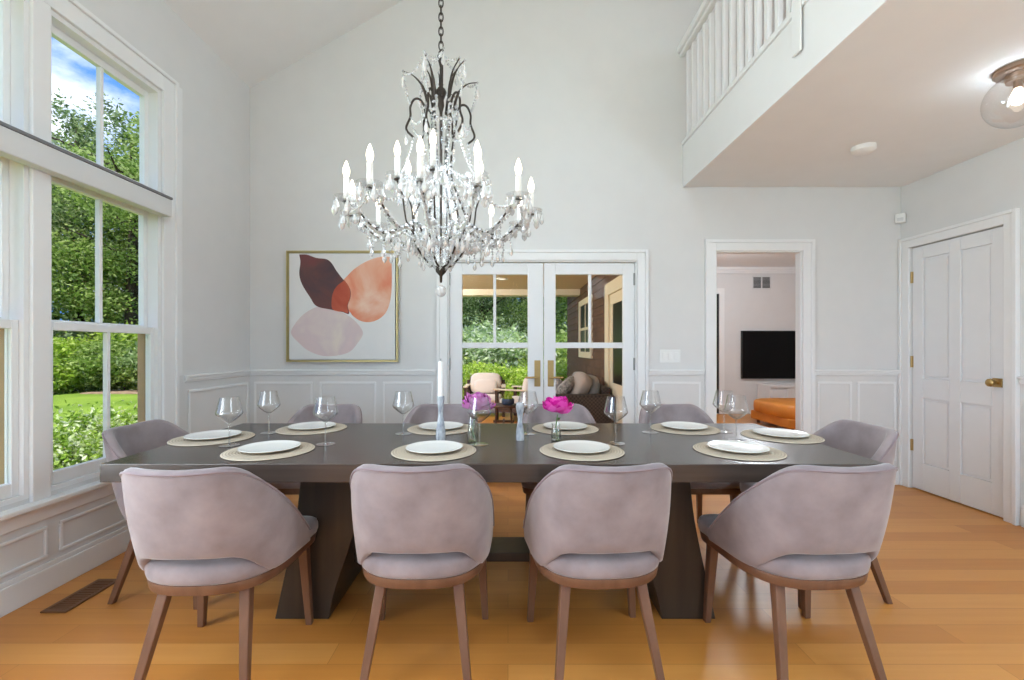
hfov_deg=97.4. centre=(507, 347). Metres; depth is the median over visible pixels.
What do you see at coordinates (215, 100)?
wall
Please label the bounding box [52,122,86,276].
tree
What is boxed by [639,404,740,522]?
dining chair
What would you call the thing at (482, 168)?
candle
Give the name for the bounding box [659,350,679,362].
switch plate
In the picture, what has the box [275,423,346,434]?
placemat
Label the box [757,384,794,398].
media console
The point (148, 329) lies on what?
window
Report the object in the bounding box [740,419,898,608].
dining chair
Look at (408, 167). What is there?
candle
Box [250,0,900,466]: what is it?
wall
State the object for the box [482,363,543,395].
shrub
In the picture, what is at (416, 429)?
placemat
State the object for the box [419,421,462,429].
dinner plate
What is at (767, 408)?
cushion
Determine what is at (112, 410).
shrub
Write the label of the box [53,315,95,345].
shrub
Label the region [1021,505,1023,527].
baseboard
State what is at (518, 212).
candle
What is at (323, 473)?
dining table
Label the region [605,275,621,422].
door
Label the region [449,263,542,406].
door
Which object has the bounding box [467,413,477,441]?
bud vase
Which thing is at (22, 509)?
trim
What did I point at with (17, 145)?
ledge
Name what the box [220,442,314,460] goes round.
placemat
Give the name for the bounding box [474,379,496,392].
throw pillow
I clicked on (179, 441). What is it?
placemat
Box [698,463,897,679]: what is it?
dining chair
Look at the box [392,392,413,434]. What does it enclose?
wine glass
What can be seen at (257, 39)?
ceiling
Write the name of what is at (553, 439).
bud vase
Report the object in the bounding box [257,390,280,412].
bowl
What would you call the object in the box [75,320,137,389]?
shrub
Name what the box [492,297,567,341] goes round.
tree
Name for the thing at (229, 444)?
wine glass
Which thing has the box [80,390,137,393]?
mulch
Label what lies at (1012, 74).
globe ceiling light
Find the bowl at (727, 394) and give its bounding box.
[724,394,748,418]
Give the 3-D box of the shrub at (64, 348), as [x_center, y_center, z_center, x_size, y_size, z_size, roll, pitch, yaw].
[-17.383,0.711,17.653,4.219,2.718,4.408,0,0,22]
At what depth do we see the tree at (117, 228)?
21.20 m
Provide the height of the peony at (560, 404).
0.210 m
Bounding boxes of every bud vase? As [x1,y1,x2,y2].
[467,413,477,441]
[551,429,560,440]
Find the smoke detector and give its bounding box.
[850,142,876,155]
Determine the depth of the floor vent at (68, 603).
2.21 m
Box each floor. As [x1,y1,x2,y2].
[0,413,1023,679]
[474,408,508,412]
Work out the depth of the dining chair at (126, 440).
2.29 m
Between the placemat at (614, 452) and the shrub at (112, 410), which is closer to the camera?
the placemat at (614, 452)
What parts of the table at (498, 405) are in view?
leg, leg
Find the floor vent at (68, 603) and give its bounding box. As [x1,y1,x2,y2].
[40,579,115,612]
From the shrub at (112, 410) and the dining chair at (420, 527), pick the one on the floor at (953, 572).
the dining chair at (420, 527)
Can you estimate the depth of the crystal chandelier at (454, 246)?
2.20 m
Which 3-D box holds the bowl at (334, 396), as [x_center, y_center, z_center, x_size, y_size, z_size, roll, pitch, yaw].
[-0.886,0.300,2.187,0.117,0.126,0.117,0,0,0]
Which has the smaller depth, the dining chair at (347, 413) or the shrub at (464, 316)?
the dining chair at (347, 413)
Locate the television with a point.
(764, 354)
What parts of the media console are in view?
door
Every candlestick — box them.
[436,396,445,439]
[516,402,523,440]
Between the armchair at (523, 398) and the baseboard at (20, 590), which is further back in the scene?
the armchair at (523, 398)
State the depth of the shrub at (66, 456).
3.35 m
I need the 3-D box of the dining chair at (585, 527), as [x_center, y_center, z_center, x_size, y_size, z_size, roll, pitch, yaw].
[0.351,0.814,1.801,0.556,0.832,0.601,0,0,-4]
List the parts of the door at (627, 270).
handle plate, lever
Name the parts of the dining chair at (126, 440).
leg, backrest, leg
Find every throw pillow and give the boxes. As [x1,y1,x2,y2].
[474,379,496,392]
[543,379,562,399]
[556,376,574,393]
[569,371,592,393]
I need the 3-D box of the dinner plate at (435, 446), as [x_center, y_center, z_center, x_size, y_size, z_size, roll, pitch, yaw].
[-0.334,0.453,2.041,0.255,0.016,0.255,0,0,0]
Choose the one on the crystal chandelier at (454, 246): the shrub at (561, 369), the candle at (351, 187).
the candle at (351, 187)
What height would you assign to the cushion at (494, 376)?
0.402 m
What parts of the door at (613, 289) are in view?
pane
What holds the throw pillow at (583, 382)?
on the wicker sofa
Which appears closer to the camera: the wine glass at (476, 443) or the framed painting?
the wine glass at (476, 443)
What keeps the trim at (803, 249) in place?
attached to the wall at (589, 96)
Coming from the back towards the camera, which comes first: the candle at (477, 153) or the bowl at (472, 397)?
the bowl at (472, 397)
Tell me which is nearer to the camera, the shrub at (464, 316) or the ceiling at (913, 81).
the ceiling at (913, 81)
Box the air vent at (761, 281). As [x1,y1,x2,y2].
[752,276,770,288]
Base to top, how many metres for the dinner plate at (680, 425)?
0.016 m
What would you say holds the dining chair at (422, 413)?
on the floor at (953, 572)
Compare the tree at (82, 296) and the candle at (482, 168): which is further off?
the tree at (82, 296)
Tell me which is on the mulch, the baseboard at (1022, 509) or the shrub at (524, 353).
the shrub at (524, 353)
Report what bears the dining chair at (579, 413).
on the floor at (953, 572)
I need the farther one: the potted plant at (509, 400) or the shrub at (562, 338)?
the shrub at (562, 338)
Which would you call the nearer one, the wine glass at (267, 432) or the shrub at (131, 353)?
the wine glass at (267, 432)
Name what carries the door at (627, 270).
in the wall at (589, 96)
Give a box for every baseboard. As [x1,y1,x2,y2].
[0,525,130,617]
[895,468,898,484]
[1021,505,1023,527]
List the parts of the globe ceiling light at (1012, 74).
light bulb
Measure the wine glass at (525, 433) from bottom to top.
0.231 m
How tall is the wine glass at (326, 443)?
0.231 m
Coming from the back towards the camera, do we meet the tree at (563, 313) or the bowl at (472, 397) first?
the tree at (563, 313)
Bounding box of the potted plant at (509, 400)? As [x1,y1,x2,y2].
[501,392,513,404]
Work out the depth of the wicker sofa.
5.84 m
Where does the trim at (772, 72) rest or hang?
attached to the wall at (589, 96)
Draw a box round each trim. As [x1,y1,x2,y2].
[0,382,247,578]
[0,480,111,521]
[29,0,181,502]
[184,370,250,381]
[250,370,899,375]
[254,382,895,460]
[437,249,648,422]
[463,289,579,296]
[681,0,890,186]
[705,239,814,433]
[717,267,794,272]
[717,288,723,413]
[898,208,1019,525]
[1017,376,1023,383]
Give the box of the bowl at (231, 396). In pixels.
[215,396,242,422]
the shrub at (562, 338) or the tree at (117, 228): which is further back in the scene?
the tree at (117, 228)
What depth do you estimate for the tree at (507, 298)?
24.96 m
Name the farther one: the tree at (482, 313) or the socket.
the tree at (482, 313)
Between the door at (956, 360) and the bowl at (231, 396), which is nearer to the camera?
the bowl at (231, 396)
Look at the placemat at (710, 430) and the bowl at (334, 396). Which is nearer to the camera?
the bowl at (334, 396)
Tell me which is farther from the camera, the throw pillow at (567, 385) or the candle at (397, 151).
the throw pillow at (567, 385)
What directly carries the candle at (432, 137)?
on the crystal chandelier at (454, 246)
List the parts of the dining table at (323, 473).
leg, leg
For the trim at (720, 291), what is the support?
attached to the wall at (746, 308)
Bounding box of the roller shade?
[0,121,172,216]
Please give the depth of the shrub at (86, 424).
3.89 m
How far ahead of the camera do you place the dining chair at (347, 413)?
3.17 m
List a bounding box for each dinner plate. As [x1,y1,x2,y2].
[183,430,241,439]
[237,440,300,453]
[288,421,335,429]
[406,440,462,453]
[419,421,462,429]
[543,421,586,429]
[553,440,609,453]
[661,421,707,429]
[707,440,769,453]
[753,428,808,437]
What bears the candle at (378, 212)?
on the crystal chandelier at (454, 246)
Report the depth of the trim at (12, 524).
2.33 m
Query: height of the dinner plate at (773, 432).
0.016 m
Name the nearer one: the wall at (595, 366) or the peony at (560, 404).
the peony at (560, 404)
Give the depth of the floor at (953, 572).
1.97 m
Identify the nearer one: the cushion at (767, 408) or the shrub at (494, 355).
the cushion at (767, 408)
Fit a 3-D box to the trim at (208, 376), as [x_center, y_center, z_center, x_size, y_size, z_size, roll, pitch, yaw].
[-2.314,0.222,3.645,0.028,0.052,0.830,0,0,0]
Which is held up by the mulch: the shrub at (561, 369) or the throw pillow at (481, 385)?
the shrub at (561, 369)
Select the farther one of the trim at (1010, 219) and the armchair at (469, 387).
the armchair at (469, 387)
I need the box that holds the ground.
[53,387,137,422]
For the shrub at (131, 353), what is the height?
2.740 m
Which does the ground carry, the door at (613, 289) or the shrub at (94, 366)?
the shrub at (94, 366)
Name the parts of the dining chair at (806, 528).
leg, leg, seat frame, seat, backrest, leg, leg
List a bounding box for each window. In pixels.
[0,0,28,506]
[51,10,160,490]
[579,294,592,358]
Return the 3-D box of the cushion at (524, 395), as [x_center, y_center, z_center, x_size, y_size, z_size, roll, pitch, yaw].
[0.417,0.670,7.656,0.213,0.402,0.590,0,0,28]
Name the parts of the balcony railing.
handrail, newel post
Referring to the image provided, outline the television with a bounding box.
[741,331,794,378]
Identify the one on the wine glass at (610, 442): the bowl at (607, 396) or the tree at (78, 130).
the bowl at (607, 396)
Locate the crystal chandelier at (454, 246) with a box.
[331,0,543,296]
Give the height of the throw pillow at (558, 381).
0.359 m
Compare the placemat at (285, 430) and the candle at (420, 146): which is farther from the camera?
the placemat at (285, 430)
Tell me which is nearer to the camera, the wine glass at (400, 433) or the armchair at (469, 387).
the wine glass at (400, 433)
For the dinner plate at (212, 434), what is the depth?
2.33 m
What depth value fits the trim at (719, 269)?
8.36 m
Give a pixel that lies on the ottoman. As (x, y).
(776, 411)
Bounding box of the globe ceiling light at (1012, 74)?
[980,59,1023,128]
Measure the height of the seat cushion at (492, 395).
0.150 m
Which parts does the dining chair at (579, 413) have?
leg, seat frame, seat, backrest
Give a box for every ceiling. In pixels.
[163,0,402,87]
[463,263,596,288]
[686,0,1023,186]
[717,254,794,266]
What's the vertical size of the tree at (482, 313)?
8.714 m
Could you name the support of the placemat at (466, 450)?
on the dining table at (323, 473)
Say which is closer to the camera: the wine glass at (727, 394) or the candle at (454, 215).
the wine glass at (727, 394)
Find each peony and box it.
[462,392,495,437]
[542,395,573,436]
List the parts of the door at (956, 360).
knob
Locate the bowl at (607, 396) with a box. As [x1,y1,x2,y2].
[604,396,627,420]
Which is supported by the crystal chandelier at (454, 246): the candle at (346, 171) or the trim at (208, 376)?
the candle at (346, 171)
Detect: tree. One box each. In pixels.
[52,88,138,323]
[52,105,138,337]
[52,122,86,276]
[71,137,125,336]
[117,228,136,324]
[463,297,518,323]
[463,297,527,340]
[463,307,477,327]
[471,297,564,337]
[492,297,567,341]
[556,297,566,332]
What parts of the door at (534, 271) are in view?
lever, handle plate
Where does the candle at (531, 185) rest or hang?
on the crystal chandelier at (454, 246)
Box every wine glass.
[215,396,242,446]
[257,390,280,433]
[313,396,337,445]
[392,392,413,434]
[467,397,491,445]
[518,391,538,434]
[604,396,627,444]
[640,390,660,433]
[713,392,735,432]
[724,394,748,441]
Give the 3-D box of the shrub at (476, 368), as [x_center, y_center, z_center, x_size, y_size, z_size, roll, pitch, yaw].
[-0.762,1.080,11.850,2.612,1.682,2.729,0,0,8]
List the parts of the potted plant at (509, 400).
pot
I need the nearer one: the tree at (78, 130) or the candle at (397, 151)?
the candle at (397, 151)
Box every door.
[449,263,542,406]
[544,263,634,422]
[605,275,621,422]
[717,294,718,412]
[910,226,1002,517]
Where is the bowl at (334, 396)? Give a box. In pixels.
[313,396,337,421]
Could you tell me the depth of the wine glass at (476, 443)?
2.17 m
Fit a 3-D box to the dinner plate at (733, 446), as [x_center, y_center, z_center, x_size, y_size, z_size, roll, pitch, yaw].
[1.044,0.453,2.047,0.255,0.016,0.255,0,0,0]
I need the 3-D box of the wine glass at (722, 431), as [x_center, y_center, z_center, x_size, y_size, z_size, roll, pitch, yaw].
[1.205,0.352,2.510,0.117,0.231,0.117,0,0,0]
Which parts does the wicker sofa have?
arm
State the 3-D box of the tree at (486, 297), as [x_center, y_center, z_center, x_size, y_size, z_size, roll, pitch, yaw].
[-2.496,-3.562,25.808,7.808,10.892,6.507,0,0,39]
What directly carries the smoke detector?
attached to the ceiling at (913, 81)
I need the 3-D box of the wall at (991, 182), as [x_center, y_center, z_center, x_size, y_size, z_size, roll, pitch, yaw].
[3.696,-1.137,0.305,0.300,4.735,7.810,0,0,0]
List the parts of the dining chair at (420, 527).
leg, leg, seat, backrest, seat frame, leg, leg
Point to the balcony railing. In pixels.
(700, 59)
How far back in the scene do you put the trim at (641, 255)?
4.04 m
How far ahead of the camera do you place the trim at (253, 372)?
4.04 m
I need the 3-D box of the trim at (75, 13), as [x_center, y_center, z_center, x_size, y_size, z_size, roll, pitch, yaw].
[-2.311,-0.549,1.433,0.034,2.602,3.555,0,0,0]
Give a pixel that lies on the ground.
(71, 398)
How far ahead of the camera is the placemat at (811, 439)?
2.29 m
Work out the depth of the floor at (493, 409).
9.00 m
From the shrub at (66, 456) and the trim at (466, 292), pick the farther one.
the trim at (466, 292)
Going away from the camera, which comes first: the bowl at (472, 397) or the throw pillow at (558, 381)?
the bowl at (472, 397)
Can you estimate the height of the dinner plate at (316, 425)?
0.016 m
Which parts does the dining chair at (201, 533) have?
leg, leg, backrest, seat, seat frame, leg, leg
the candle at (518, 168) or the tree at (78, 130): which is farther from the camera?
the tree at (78, 130)
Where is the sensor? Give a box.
[895,213,905,223]
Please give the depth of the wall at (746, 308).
8.40 m
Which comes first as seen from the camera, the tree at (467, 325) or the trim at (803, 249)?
the trim at (803, 249)
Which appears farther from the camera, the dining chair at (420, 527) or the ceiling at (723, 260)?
the ceiling at (723, 260)
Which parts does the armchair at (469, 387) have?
frame, panel, frame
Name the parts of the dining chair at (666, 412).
backrest, leg, seat, seat frame, leg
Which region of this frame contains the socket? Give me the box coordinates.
[1013,79,1022,89]
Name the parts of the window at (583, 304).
pane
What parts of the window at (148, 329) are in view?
sash, transom sash, sash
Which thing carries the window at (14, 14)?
in the wall at (215, 100)
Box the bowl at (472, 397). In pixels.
[467,397,491,421]
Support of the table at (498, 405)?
on the floor at (493, 409)
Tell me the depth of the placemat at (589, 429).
2.52 m
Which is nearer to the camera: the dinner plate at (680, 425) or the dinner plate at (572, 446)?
the dinner plate at (572, 446)
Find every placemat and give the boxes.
[167,431,254,445]
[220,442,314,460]
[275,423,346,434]
[391,443,475,461]
[407,424,473,434]
[532,424,598,434]
[540,442,624,460]
[650,423,720,434]
[693,442,786,460]
[741,429,824,443]
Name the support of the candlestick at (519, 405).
on the dining table at (323, 473)
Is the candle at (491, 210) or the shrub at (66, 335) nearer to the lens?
the candle at (491, 210)
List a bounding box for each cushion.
[470,373,500,392]
[472,393,501,402]
[500,396,527,407]
[521,376,527,399]
[588,375,599,393]
[753,398,794,418]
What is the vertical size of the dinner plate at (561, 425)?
0.016 m
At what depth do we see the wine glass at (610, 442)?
2.20 m
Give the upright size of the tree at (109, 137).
14.530 m
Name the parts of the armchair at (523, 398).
frame, armrest, frame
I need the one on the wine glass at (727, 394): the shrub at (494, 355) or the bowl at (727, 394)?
the bowl at (727, 394)
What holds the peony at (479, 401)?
in the bud vase at (469, 440)
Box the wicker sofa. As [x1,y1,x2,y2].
[543,372,614,422]
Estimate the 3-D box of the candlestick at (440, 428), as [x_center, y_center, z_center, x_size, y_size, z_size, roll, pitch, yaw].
[-0.342,0.356,2.289,0.051,0.224,0.051,0,0,0]
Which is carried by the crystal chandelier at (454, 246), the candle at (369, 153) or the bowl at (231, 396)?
the candle at (369, 153)
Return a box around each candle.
[343,161,349,201]
[349,180,354,216]
[366,144,373,188]
[376,202,380,227]
[394,140,400,180]
[405,160,410,181]
[416,136,423,183]
[429,129,435,171]
[438,361,443,395]
[452,211,456,232]
[474,142,481,187]
[479,159,483,191]
[489,205,493,234]
[515,158,521,199]
[517,198,521,226]
[528,177,533,214]
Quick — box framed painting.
[286,251,398,361]
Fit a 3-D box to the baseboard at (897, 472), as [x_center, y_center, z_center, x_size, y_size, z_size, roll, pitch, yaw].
[0.609,1.155,4.051,5.874,0.150,0.018,0,0,0]
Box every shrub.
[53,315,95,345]
[53,331,121,393]
[53,333,137,391]
[53,392,137,426]
[53,400,137,459]
[53,407,127,469]
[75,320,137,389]
[111,341,137,389]
[463,315,478,363]
[463,316,562,368]
[463,357,513,403]
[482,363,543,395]
[497,336,566,368]
[507,361,566,382]
[543,324,567,364]
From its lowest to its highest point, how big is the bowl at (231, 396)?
0.126 m
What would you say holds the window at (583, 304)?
in the wall at (595, 366)
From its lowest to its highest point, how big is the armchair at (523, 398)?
0.801 m
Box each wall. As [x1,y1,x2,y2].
[0,0,249,583]
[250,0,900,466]
[567,275,619,385]
[717,273,794,413]
[901,137,1023,525]
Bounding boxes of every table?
[100,423,882,618]
[492,403,515,422]
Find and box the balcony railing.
[677,0,801,135]
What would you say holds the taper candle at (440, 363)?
on the candlestick at (440, 428)
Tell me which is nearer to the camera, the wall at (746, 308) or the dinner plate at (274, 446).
the dinner plate at (274, 446)
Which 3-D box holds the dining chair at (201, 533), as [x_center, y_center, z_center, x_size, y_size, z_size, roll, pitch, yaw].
[-1.111,0.814,1.756,0.556,0.832,0.601,0,0,-2]
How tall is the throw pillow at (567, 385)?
0.364 m
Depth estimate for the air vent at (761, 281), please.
8.39 m
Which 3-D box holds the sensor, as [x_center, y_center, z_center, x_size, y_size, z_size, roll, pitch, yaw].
[3.506,-1.157,4.020,0.070,0.085,0.053,0,0,45]
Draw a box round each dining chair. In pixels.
[101,419,196,609]
[119,467,317,679]
[267,404,362,494]
[350,463,494,679]
[403,404,477,422]
[521,404,595,511]
[523,463,672,679]
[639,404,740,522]
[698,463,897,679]
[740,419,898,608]
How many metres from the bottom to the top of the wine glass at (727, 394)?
0.231 m
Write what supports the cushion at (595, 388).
on the wicker sofa
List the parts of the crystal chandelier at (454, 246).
arm, arm, arm, arm, arm, arm, chain, stem, arm, arm, arm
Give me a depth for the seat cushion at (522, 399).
7.47 m
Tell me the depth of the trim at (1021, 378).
3.09 m
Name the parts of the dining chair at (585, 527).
leg, leg, seat, seat frame, backrest, leg, leg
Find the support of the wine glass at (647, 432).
on the dining table at (323, 473)
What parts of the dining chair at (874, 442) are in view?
seat, leg, backrest, leg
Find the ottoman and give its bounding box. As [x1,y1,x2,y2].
[751,398,794,429]
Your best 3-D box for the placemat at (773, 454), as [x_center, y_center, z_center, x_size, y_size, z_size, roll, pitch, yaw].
[1.044,0.465,2.043,0.380,0.006,0.380,0,0,0]
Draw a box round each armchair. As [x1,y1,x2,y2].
[463,373,505,416]
[493,376,543,419]
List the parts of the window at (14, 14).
sash, transom sash, sash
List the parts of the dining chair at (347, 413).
seat, seat frame, backrest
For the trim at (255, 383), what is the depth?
4.05 m
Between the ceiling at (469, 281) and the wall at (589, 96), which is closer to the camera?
the wall at (589, 96)

